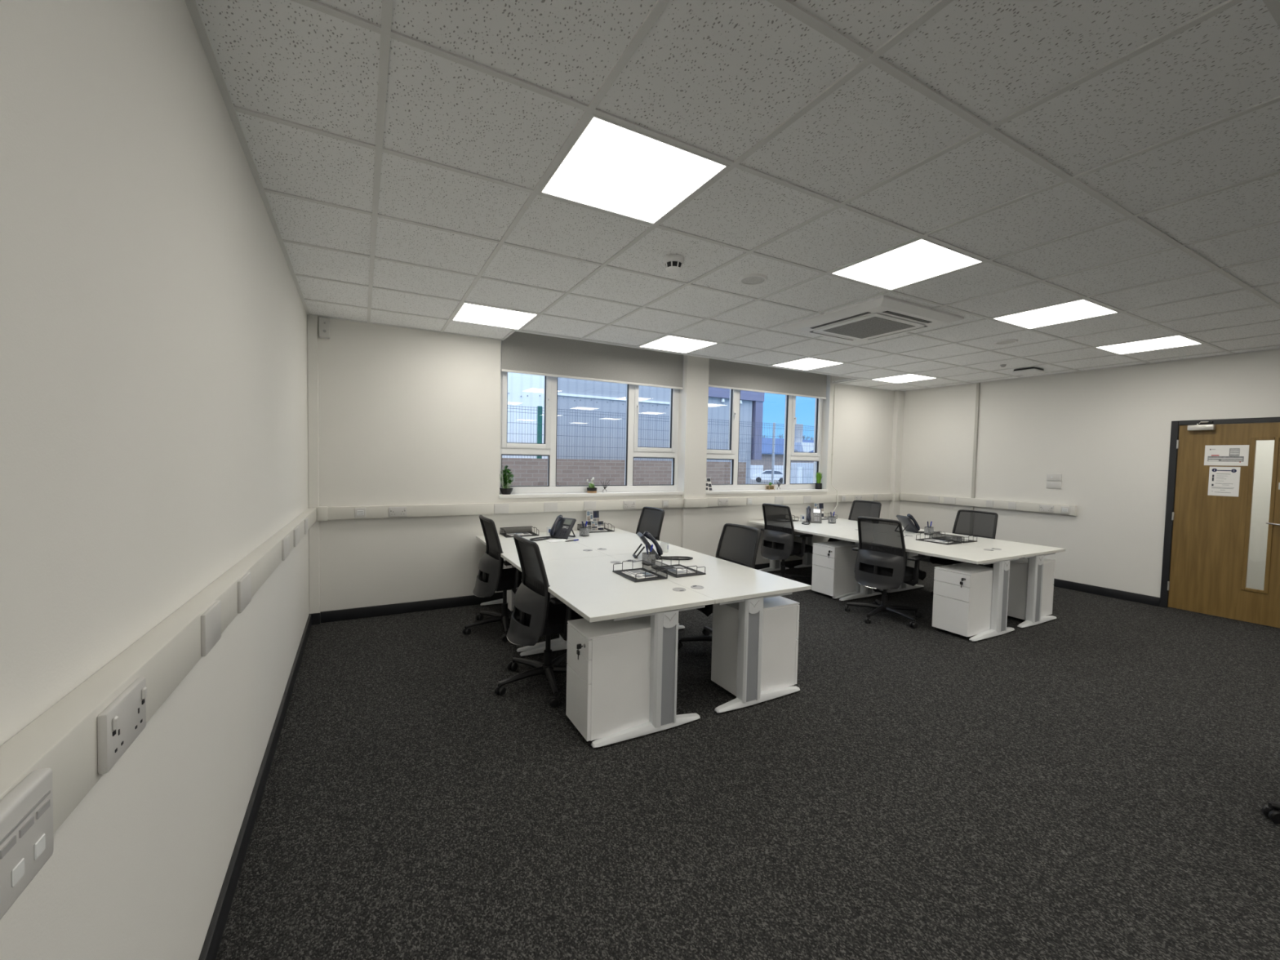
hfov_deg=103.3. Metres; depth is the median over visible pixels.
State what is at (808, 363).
recessed light
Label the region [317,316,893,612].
wall
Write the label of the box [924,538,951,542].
leaflet
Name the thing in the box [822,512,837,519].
tray
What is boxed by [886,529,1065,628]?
office desk
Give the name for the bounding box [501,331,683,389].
roller blind
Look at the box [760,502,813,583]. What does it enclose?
office chair
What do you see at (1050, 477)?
wall plate
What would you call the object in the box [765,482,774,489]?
cactus pot
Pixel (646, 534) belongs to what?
desk phone
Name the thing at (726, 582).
office desk
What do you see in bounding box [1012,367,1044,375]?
box
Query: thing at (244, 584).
blank cover plate
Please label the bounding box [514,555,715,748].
office desk
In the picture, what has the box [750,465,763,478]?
shutter
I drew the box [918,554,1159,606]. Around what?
baseboard
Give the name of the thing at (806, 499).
blank cover plate
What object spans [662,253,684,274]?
smoke detector
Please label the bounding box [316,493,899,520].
cable trunking
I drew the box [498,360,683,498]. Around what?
window
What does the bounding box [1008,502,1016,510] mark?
blank cover plate
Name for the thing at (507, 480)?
potted plant
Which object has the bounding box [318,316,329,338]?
alarm box
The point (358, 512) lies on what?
outlet
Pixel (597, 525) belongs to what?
leaflet
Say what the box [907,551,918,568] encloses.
drawer pedestal
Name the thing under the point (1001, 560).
office desk
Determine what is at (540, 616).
office chair
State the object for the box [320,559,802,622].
baseboard
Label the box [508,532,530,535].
print
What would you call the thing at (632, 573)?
leaflet
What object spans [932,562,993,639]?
drawer pedestal
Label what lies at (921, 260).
recessed light
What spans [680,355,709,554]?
pillar
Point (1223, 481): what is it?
notice
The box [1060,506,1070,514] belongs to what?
outlet
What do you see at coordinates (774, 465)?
shutter
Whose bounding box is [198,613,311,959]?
baseboard
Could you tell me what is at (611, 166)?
recessed light
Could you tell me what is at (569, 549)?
office desk
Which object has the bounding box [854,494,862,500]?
double socket
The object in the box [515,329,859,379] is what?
trim
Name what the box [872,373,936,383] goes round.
recessed light
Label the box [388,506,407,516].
double socket
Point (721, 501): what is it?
double socket
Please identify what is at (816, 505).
display
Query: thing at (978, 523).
office chair
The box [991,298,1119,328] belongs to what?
recessed light
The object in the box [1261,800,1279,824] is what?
office chair
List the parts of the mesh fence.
post, post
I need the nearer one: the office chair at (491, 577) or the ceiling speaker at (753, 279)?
the ceiling speaker at (753, 279)
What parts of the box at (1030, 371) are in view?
mounting plate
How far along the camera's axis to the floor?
2.19 m
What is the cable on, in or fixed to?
attached to the wall at (406, 416)
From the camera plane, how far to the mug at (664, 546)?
4.25 m
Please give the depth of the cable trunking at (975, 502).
6.79 m
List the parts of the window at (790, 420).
casement sash, sill, handle, casement sash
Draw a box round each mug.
[546,526,551,534]
[660,542,668,552]
[800,514,805,520]
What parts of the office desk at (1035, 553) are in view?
panel, panel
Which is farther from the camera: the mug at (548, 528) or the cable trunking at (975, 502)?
the cable trunking at (975, 502)
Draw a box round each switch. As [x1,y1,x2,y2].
[111,715,119,736]
[141,686,146,704]
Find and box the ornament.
[600,480,609,493]
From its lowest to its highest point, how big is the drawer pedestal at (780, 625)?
0.565 m
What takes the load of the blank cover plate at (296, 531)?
attached to the cable trunking at (63, 740)
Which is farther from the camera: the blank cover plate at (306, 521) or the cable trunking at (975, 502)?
the cable trunking at (975, 502)
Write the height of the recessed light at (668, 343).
0.007 m
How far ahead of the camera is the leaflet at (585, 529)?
5.38 m
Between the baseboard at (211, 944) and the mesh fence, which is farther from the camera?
the mesh fence
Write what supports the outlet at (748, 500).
attached to the cable trunking at (323, 513)
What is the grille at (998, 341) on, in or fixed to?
attached to the ceiling speaker at (1011, 340)
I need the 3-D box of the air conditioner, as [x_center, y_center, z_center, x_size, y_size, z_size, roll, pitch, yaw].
[1.845,-1.252,4.097,0.964,0.054,0.964,0,3,-29]
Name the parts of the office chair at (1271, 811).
arm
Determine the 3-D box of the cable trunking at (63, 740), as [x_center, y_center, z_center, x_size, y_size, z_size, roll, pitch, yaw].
[-1.176,0.358,1.395,0.059,0.270,6.506,0,3,-29]
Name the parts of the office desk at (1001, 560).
panel, panel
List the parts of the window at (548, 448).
casement sash, handle, sill, handle, casement sash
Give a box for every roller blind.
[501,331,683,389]
[708,358,826,399]
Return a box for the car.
[751,470,782,483]
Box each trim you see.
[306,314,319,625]
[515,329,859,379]
[888,391,904,520]
[970,382,980,510]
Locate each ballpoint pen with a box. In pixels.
[645,544,649,562]
[647,544,653,563]
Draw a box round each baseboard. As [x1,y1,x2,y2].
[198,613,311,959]
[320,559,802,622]
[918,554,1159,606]
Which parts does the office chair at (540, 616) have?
arm, arm, frame, seat, arm, arm, arm, armrest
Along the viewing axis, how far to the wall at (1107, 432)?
5.99 m
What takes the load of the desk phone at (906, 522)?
on the office desk at (1035, 553)
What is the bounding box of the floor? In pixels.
[215,560,1279,959]
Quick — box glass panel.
[1245,440,1274,590]
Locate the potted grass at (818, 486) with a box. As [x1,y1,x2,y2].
[815,471,822,488]
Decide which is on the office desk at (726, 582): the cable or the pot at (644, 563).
the pot at (644, 563)
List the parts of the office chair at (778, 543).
frame, seat, arm, arm, armrest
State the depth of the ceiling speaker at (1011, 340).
4.63 m
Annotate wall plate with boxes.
[1046,473,1062,480]
[1046,481,1061,488]
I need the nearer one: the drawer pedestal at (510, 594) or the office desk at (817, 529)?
the drawer pedestal at (510, 594)
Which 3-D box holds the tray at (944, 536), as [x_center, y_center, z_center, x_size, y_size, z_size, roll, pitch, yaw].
[3.274,0.592,5.275,0.242,0.068,0.330,0,3,-29]
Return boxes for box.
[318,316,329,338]
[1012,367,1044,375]
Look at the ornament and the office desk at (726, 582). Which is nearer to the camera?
the office desk at (726, 582)
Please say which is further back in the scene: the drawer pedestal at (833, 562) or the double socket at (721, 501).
the double socket at (721, 501)
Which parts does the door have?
closer arm, handle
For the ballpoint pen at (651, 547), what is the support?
in the pot at (644, 563)
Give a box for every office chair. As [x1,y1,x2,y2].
[462,515,521,642]
[494,533,583,707]
[635,506,664,540]
[677,523,760,664]
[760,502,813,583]
[827,500,881,542]
[844,515,927,628]
[929,509,998,595]
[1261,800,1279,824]
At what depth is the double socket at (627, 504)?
5.70 m
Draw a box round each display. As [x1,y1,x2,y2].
[586,510,599,529]
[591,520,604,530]
[813,502,823,517]
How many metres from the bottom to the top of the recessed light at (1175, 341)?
0.007 m
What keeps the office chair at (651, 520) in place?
on the floor
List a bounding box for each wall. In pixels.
[0,0,309,959]
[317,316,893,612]
[502,457,746,493]
[899,349,1279,597]
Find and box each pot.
[641,551,655,565]
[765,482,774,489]
[815,483,822,488]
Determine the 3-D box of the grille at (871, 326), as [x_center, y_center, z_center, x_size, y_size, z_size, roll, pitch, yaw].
[1.845,-1.225,4.098,0.490,0.002,0.490,0,3,-29]
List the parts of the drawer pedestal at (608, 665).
drawer, drawer, drawer, panel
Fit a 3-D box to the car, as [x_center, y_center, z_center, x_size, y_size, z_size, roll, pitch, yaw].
[15.269,-0.450,59.353,4.240,1.480,1.760,2,2,13]
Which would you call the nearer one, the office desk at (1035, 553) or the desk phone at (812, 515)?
the office desk at (1035, 553)
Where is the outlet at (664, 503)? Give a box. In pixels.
[662,499,668,507]
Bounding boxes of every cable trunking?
[0,507,316,834]
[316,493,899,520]
[899,493,1077,515]
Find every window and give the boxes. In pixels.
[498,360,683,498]
[706,389,827,494]
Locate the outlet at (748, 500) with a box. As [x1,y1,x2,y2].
[746,497,751,504]
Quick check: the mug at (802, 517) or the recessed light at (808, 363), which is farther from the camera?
the mug at (802, 517)
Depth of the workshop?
75.43 m
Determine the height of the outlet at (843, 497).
0.086 m
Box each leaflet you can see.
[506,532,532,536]
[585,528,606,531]
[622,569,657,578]
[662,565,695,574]
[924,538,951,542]
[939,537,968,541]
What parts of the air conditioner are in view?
grille frame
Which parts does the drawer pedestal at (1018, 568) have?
panel, drawer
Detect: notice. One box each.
[1204,444,1248,466]
[1207,466,1240,497]
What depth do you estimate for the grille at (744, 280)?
3.18 m
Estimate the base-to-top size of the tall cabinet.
2.450 m
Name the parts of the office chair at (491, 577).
arm, arm, frame, arm, seat, arm, armrest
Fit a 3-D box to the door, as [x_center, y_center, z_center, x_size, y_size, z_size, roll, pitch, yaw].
[5.806,0.389,4.951,0.257,1.975,0.962,0,3,-29]
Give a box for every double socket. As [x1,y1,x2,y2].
[97,677,146,774]
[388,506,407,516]
[623,501,635,508]
[718,498,728,505]
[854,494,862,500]
[1039,504,1053,512]
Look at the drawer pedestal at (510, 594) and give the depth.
4.71 m
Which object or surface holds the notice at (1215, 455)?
attached to the door
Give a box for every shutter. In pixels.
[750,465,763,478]
[773,465,782,472]
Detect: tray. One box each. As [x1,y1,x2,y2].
[499,526,538,537]
[577,522,614,533]
[612,560,667,582]
[651,556,706,577]
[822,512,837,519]
[915,532,961,545]
[932,531,977,542]
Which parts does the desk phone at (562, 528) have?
coiled cord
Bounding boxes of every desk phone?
[529,515,576,541]
[632,531,693,559]
[801,506,822,524]
[896,513,940,533]
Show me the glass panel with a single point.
(1264, 449)
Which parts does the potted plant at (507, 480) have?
pot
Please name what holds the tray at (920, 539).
on the office desk at (1001, 560)
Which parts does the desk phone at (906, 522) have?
coiled cord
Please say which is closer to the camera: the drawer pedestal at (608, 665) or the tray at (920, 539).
the drawer pedestal at (608, 665)
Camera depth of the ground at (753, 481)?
60.49 m
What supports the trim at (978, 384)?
attached to the wall at (1107, 432)
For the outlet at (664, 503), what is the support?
attached to the cable trunking at (323, 513)
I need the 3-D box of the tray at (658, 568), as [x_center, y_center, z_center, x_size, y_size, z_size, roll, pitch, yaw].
[0.267,0.604,3.543,0.242,0.068,0.330,0,3,-29]
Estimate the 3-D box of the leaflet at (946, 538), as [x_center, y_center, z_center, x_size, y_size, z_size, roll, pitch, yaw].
[3.274,0.618,5.276,0.150,0.004,0.210,0,3,-25]
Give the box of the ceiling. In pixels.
[184,0,1279,391]
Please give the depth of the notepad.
4.70 m
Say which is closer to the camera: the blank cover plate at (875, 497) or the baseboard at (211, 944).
the baseboard at (211, 944)
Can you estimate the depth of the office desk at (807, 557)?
6.95 m
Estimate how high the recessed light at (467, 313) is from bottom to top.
0.007 m
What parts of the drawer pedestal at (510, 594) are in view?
drawer, drawer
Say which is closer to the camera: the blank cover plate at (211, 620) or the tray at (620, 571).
the blank cover plate at (211, 620)
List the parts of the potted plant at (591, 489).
pot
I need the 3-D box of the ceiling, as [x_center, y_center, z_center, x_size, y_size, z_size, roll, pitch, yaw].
[3.621,-1.244,0.772,7.870,0.298,12.200,0,3,-29]
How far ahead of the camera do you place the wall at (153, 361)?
1.01 m
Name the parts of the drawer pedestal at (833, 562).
drawer, drawer, drawer, panel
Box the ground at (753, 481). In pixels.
[750,478,782,489]
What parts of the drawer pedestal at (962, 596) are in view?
drawer, drawer, drawer, panel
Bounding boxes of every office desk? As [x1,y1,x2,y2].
[475,532,608,653]
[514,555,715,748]
[568,528,686,625]
[608,549,811,714]
[747,519,874,599]
[792,516,923,591]
[836,534,1025,642]
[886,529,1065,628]
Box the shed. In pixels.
[502,372,764,484]
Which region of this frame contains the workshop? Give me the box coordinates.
[750,423,813,478]
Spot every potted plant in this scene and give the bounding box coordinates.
[499,465,514,494]
[586,477,596,493]
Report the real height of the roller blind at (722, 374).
0.460 m
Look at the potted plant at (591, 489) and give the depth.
5.55 m
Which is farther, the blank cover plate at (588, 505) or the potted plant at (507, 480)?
the blank cover plate at (588, 505)
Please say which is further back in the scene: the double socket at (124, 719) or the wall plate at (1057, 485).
the wall plate at (1057, 485)
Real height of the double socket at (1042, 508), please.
0.086 m
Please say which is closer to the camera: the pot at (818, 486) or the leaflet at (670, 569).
the leaflet at (670, 569)
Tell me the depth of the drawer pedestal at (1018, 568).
4.83 m
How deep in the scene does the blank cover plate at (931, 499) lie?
7.50 m
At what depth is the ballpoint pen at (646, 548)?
3.74 m
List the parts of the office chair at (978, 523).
seat, frame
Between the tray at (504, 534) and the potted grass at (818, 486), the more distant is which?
the potted grass at (818, 486)
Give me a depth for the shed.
11.05 m
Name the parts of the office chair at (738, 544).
arm, seat, arm, frame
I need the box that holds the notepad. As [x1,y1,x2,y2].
[545,538,568,542]
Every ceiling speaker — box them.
[737,273,768,285]
[993,338,1017,344]
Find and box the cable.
[830,385,838,515]
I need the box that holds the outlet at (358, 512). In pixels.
[354,507,365,517]
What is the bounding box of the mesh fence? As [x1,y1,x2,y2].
[502,405,813,484]
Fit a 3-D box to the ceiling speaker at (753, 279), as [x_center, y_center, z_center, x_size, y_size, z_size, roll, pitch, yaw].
[0.710,-1.258,3.185,0.184,0.012,0.184,0,3,-29]
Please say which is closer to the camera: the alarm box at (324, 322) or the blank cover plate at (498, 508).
the alarm box at (324, 322)
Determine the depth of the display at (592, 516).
5.45 m
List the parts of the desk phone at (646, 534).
coiled cord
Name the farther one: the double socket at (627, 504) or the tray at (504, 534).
the double socket at (627, 504)
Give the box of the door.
[1160,417,1279,627]
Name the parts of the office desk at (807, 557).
panel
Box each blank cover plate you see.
[200,600,221,656]
[237,572,251,613]
[281,535,289,560]
[293,525,299,546]
[304,517,308,534]
[493,503,508,513]
[543,502,557,511]
[583,501,595,511]
[774,496,783,504]
[803,495,811,502]
[873,493,877,500]
[928,495,939,502]
[943,497,955,504]
[986,500,993,507]
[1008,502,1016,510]
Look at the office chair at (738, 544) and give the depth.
3.92 m
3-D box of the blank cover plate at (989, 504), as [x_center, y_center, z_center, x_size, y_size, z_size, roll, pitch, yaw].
[4.716,0.323,6.833,0.010,0.098,0.087,0,3,-29]
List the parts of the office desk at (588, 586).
panel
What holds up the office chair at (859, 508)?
on the floor
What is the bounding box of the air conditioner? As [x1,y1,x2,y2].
[780,295,964,342]
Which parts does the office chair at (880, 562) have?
arm, arm, arm, frame, seat, arm, arm, armrest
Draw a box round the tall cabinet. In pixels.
[790,462,813,483]
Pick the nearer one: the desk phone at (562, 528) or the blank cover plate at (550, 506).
the desk phone at (562, 528)
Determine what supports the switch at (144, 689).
attached to the double socket at (124, 719)
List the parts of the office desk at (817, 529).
panel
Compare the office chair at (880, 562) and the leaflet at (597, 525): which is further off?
the leaflet at (597, 525)
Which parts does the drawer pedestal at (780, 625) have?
panel, drawer, drawer, drawer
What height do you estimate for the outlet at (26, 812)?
0.104 m
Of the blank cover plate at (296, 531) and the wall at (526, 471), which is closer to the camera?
the blank cover plate at (296, 531)
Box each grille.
[741,276,764,284]
[823,316,915,338]
[996,340,1015,343]
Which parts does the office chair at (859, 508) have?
seat, frame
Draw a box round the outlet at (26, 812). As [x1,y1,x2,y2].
[0,768,53,919]
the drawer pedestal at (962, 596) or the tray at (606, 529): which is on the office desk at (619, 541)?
the tray at (606, 529)
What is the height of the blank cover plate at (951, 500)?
0.098 m
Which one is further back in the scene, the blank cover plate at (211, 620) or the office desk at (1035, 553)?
the office desk at (1035, 553)
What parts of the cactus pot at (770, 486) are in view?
pot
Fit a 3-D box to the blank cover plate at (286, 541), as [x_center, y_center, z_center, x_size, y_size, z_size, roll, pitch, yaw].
[-1.738,0.332,2.486,0.010,0.098,0.200,0,1,-29]
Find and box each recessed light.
[452,302,538,329]
[538,114,729,224]
[638,335,718,353]
[772,357,843,370]
[830,238,985,290]
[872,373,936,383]
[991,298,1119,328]
[1094,334,1202,354]
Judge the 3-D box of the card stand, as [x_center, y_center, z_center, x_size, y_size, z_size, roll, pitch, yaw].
[0.848,0.056,6.343,0.144,0.164,0.058,-1,3,-39]
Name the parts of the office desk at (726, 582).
panel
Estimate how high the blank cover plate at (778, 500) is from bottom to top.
0.098 m
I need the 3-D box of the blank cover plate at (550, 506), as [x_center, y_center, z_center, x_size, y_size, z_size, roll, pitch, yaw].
[-0.925,0.281,5.258,0.146,0.098,0.010,0,3,-29]
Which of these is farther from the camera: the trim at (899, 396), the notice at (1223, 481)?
the trim at (899, 396)
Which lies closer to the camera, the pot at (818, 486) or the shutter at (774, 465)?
the pot at (818, 486)
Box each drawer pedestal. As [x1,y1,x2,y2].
[503,559,555,611]
[565,615,651,742]
[711,595,799,696]
[811,540,857,598]
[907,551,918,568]
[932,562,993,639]
[1007,558,1055,621]
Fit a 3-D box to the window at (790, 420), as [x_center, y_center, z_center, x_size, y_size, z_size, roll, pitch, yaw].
[1.714,-0.687,6.817,2.187,1.718,0.207,0,3,-29]
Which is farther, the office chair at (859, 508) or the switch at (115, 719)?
the office chair at (859, 508)
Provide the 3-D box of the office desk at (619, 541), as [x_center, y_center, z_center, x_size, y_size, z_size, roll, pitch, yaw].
[-0.266,0.913,4.879,0.759,0.689,1.398,0,3,-29]
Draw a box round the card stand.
[706,477,712,491]
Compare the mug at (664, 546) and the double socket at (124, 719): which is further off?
the mug at (664, 546)
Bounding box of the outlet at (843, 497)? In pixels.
[840,495,845,501]
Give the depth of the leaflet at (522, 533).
5.02 m

